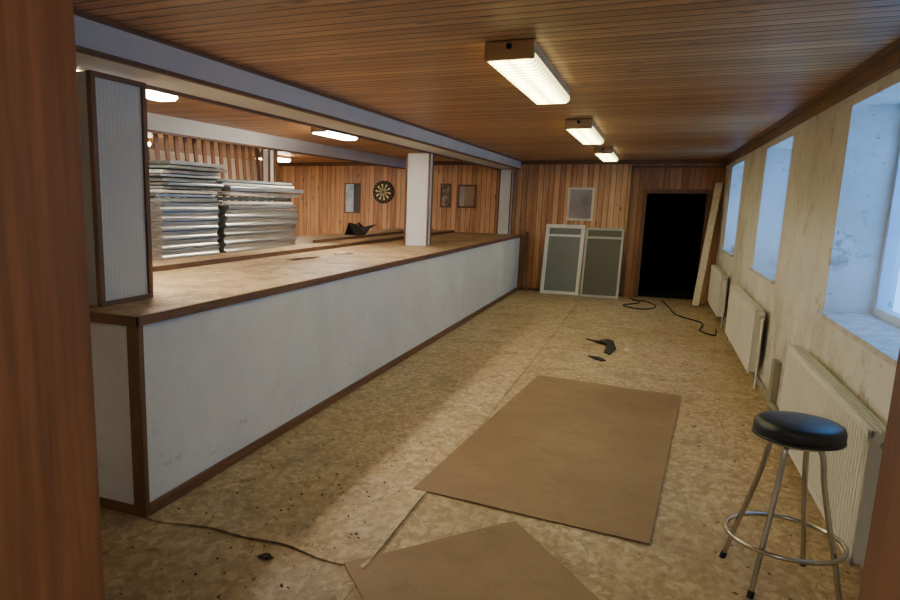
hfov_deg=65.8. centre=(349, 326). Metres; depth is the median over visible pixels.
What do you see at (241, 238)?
metal panel
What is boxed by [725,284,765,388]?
radiator
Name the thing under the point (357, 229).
bag
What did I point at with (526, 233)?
leaning board
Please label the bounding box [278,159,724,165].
trim
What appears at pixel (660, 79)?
ceiling
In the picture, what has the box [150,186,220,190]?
flat board
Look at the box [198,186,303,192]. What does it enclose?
flat board
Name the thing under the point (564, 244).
mesh screen
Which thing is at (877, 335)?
window sill
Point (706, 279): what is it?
leaning board
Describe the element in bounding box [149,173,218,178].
flat board
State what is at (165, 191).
flat board
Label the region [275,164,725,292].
wall
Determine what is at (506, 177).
support post
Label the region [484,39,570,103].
ceiling lamp
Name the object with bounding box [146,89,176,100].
diffuser
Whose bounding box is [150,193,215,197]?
flat board
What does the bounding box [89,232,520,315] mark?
countertop
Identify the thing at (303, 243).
countertop
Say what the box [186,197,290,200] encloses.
flat board
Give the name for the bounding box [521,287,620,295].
baseboard
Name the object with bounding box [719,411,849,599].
bar stool
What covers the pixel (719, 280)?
radiator
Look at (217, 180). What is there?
flat board
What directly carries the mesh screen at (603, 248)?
on the floor
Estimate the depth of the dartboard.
14.15 m
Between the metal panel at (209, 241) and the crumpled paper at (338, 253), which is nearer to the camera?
the metal panel at (209, 241)
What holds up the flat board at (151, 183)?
on the flat board at (151, 187)
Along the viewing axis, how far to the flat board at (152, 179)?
6.25 m
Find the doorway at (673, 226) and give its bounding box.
[638,193,705,299]
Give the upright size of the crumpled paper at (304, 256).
0.019 m
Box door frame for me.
[0,0,899,599]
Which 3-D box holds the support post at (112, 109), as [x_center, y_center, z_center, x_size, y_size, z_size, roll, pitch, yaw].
[-1.477,-0.756,3.842,0.545,1.203,0.420,5,11,23]
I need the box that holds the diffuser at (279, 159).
[259,158,289,161]
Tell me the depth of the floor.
3.55 m
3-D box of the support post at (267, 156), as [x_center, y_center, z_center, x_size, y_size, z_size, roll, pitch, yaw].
[-1.046,-1.682,8.843,0.120,1.159,0.140,5,11,23]
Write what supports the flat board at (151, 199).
on the metal panel at (155, 206)
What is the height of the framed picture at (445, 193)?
0.470 m
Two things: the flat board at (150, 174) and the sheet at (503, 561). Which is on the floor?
the sheet at (503, 561)
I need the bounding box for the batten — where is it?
[313,228,432,242]
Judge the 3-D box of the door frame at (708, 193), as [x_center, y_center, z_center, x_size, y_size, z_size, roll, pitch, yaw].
[5.741,-1.462,12.221,1.090,1.940,0.220,5,11,23]
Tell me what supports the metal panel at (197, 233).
on the metal panel at (209, 241)
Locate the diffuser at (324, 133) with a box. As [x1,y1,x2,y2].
[314,131,356,139]
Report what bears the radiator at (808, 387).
attached to the wall at (811, 203)
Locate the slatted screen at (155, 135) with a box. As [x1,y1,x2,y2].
[148,133,280,208]
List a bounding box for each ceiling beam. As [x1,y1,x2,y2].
[74,8,521,169]
[147,112,405,169]
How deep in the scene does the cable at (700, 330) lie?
9.88 m
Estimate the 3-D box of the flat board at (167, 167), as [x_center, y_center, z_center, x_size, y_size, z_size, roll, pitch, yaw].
[-1.637,-1.490,6.465,0.563,0.027,0.886,5,11,22]
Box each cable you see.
[622,298,655,309]
[661,300,716,335]
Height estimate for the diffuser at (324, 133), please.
0.045 m
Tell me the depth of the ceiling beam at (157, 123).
8.29 m
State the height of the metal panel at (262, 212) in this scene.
0.083 m
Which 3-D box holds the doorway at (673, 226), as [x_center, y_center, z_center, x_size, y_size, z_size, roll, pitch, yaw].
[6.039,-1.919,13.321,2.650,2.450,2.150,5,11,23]
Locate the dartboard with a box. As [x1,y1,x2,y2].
[373,181,393,202]
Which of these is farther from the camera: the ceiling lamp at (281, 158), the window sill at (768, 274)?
the ceiling lamp at (281, 158)
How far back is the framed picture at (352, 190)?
14.47 m
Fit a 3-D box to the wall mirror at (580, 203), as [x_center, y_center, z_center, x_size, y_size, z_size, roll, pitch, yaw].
[4.271,-2.271,12.675,0.460,0.600,0.024,5,11,23]
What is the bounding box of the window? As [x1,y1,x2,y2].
[873,141,899,327]
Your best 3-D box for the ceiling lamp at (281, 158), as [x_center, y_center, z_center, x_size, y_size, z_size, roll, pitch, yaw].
[-1.386,-3.059,12.378,0.200,0.102,1.022,5,11,23]
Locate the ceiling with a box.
[73,0,899,162]
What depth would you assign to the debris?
3.81 m
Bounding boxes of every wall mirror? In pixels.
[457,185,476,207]
[566,187,594,220]
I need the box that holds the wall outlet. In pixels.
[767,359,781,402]
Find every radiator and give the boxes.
[708,265,729,326]
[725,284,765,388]
[779,345,885,565]
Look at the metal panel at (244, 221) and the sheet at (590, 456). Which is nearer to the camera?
the sheet at (590, 456)
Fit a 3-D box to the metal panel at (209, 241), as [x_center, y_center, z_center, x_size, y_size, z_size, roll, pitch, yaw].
[-1.702,-0.810,6.566,0.482,0.079,0.867,5,11,23]
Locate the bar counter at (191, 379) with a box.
[89,232,521,517]
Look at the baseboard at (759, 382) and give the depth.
6.16 m
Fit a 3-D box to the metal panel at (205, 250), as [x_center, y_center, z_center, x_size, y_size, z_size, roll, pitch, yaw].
[-1.700,-0.727,6.579,0.490,0.079,0.880,5,11,23]
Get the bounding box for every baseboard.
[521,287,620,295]
[718,316,863,569]
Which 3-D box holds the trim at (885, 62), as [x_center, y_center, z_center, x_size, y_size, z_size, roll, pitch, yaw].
[3.801,-1.774,5.864,0.060,0.110,12.744,5,11,23]
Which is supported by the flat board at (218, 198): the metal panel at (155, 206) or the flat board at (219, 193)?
the flat board at (219, 193)
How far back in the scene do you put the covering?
4.64 m
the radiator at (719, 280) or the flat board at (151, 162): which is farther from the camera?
the radiator at (719, 280)
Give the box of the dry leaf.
[257,553,273,560]
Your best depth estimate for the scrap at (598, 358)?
7.44 m
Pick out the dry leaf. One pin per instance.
(264, 556)
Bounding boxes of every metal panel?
[150,202,219,211]
[151,211,218,221]
[151,220,218,230]
[151,229,218,240]
[152,237,218,249]
[152,245,219,259]
[210,208,297,217]
[215,224,296,234]
[216,238,295,252]
[217,231,296,243]
[218,216,298,226]
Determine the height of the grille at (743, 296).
0.014 m
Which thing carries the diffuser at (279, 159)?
attached to the ceiling lamp at (281, 158)
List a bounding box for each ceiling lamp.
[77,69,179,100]
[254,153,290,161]
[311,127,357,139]
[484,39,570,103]
[565,119,604,143]
[594,147,618,161]
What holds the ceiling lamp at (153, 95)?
attached to the ceiling
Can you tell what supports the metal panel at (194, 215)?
on the metal panel at (197, 224)
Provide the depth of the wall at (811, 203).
4.62 m
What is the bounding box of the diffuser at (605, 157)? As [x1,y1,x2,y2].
[595,153,617,161]
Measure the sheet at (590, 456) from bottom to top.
0.011 m
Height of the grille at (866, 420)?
0.014 m
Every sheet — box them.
[344,521,598,599]
[413,375,680,543]
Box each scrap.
[587,339,615,354]
[588,355,605,361]
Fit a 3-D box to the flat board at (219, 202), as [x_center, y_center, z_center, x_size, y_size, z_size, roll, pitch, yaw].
[-1.193,-1.387,7.649,0.463,0.030,1.503,5,11,23]
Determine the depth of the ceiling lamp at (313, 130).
7.46 m
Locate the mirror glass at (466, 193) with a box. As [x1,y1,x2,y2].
[459,186,474,205]
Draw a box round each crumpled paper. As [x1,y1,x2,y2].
[286,255,319,259]
[334,252,353,254]
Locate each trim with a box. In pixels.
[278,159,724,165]
[621,165,724,296]
[623,168,724,301]
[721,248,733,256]
[723,38,899,165]
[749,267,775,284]
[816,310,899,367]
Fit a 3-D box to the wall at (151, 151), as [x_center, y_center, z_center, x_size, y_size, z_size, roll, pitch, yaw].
[-4.373,-1.404,9.604,0.200,2.450,12.794,5,11,23]
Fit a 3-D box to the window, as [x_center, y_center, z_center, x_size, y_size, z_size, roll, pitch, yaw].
[2.970,-0.559,3.384,0.060,1.270,1.770,5,11,23]
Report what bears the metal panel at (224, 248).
on the countertop at (303, 243)
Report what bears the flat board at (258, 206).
on the metal panel at (262, 212)
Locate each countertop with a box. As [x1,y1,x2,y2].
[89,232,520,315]
[152,228,453,271]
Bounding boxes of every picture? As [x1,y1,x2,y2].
[344,183,359,212]
[440,184,450,207]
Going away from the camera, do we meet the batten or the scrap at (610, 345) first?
the scrap at (610, 345)
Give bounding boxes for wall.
[149,149,261,204]
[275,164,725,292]
[715,68,899,426]
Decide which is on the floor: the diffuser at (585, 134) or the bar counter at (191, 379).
the bar counter at (191, 379)
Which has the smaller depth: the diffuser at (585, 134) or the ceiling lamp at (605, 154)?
the diffuser at (585, 134)
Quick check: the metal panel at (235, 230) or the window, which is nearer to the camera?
the window
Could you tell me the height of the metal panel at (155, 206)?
0.079 m
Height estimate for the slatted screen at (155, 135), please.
1.291 m
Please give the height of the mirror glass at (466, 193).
0.380 m
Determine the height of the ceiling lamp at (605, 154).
0.102 m
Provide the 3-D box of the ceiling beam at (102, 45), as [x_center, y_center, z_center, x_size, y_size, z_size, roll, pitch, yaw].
[0.494,-2.058,7.289,0.433,0.172,12.744,5,11,23]
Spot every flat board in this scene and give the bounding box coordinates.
[149,160,224,168]
[149,165,226,172]
[149,169,220,175]
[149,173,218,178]
[149,177,215,183]
[150,182,223,186]
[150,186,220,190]
[150,189,216,193]
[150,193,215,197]
[150,198,216,201]
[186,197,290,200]
[187,201,292,203]
[190,191,298,197]
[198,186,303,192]
[203,179,291,184]
[215,182,293,188]
[218,204,295,208]
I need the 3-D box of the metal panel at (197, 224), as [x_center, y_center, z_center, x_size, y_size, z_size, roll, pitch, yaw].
[-1.697,-0.974,6.526,0.494,0.079,0.870,5,11,23]
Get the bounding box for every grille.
[713,265,727,275]
[732,284,764,311]
[790,345,885,434]
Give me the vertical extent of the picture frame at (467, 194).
0.450 m
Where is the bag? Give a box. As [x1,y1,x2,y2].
[345,222,374,235]
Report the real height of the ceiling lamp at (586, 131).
0.102 m
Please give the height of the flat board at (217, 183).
0.026 m
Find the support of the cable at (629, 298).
on the floor
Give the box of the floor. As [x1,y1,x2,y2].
[100,296,862,599]
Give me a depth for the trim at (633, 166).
12.24 m
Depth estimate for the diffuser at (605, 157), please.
10.21 m
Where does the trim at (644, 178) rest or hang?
attached to the wall at (540, 194)
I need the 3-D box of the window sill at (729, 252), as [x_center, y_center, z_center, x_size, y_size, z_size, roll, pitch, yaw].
[5.732,-1.097,10.143,0.290,0.032,1.610,5,11,23]
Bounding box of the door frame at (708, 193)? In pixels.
[633,189,711,297]
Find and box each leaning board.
[523,232,528,290]
[692,183,722,305]
[700,201,719,303]
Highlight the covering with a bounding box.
[146,290,582,568]
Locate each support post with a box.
[77,70,153,306]
[261,150,274,208]
[404,153,433,245]
[496,170,514,233]
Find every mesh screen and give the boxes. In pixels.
[540,224,585,294]
[579,228,624,298]
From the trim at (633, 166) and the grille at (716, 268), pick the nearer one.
the grille at (716, 268)
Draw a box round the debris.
[119,300,850,599]
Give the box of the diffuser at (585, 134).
[566,126,603,143]

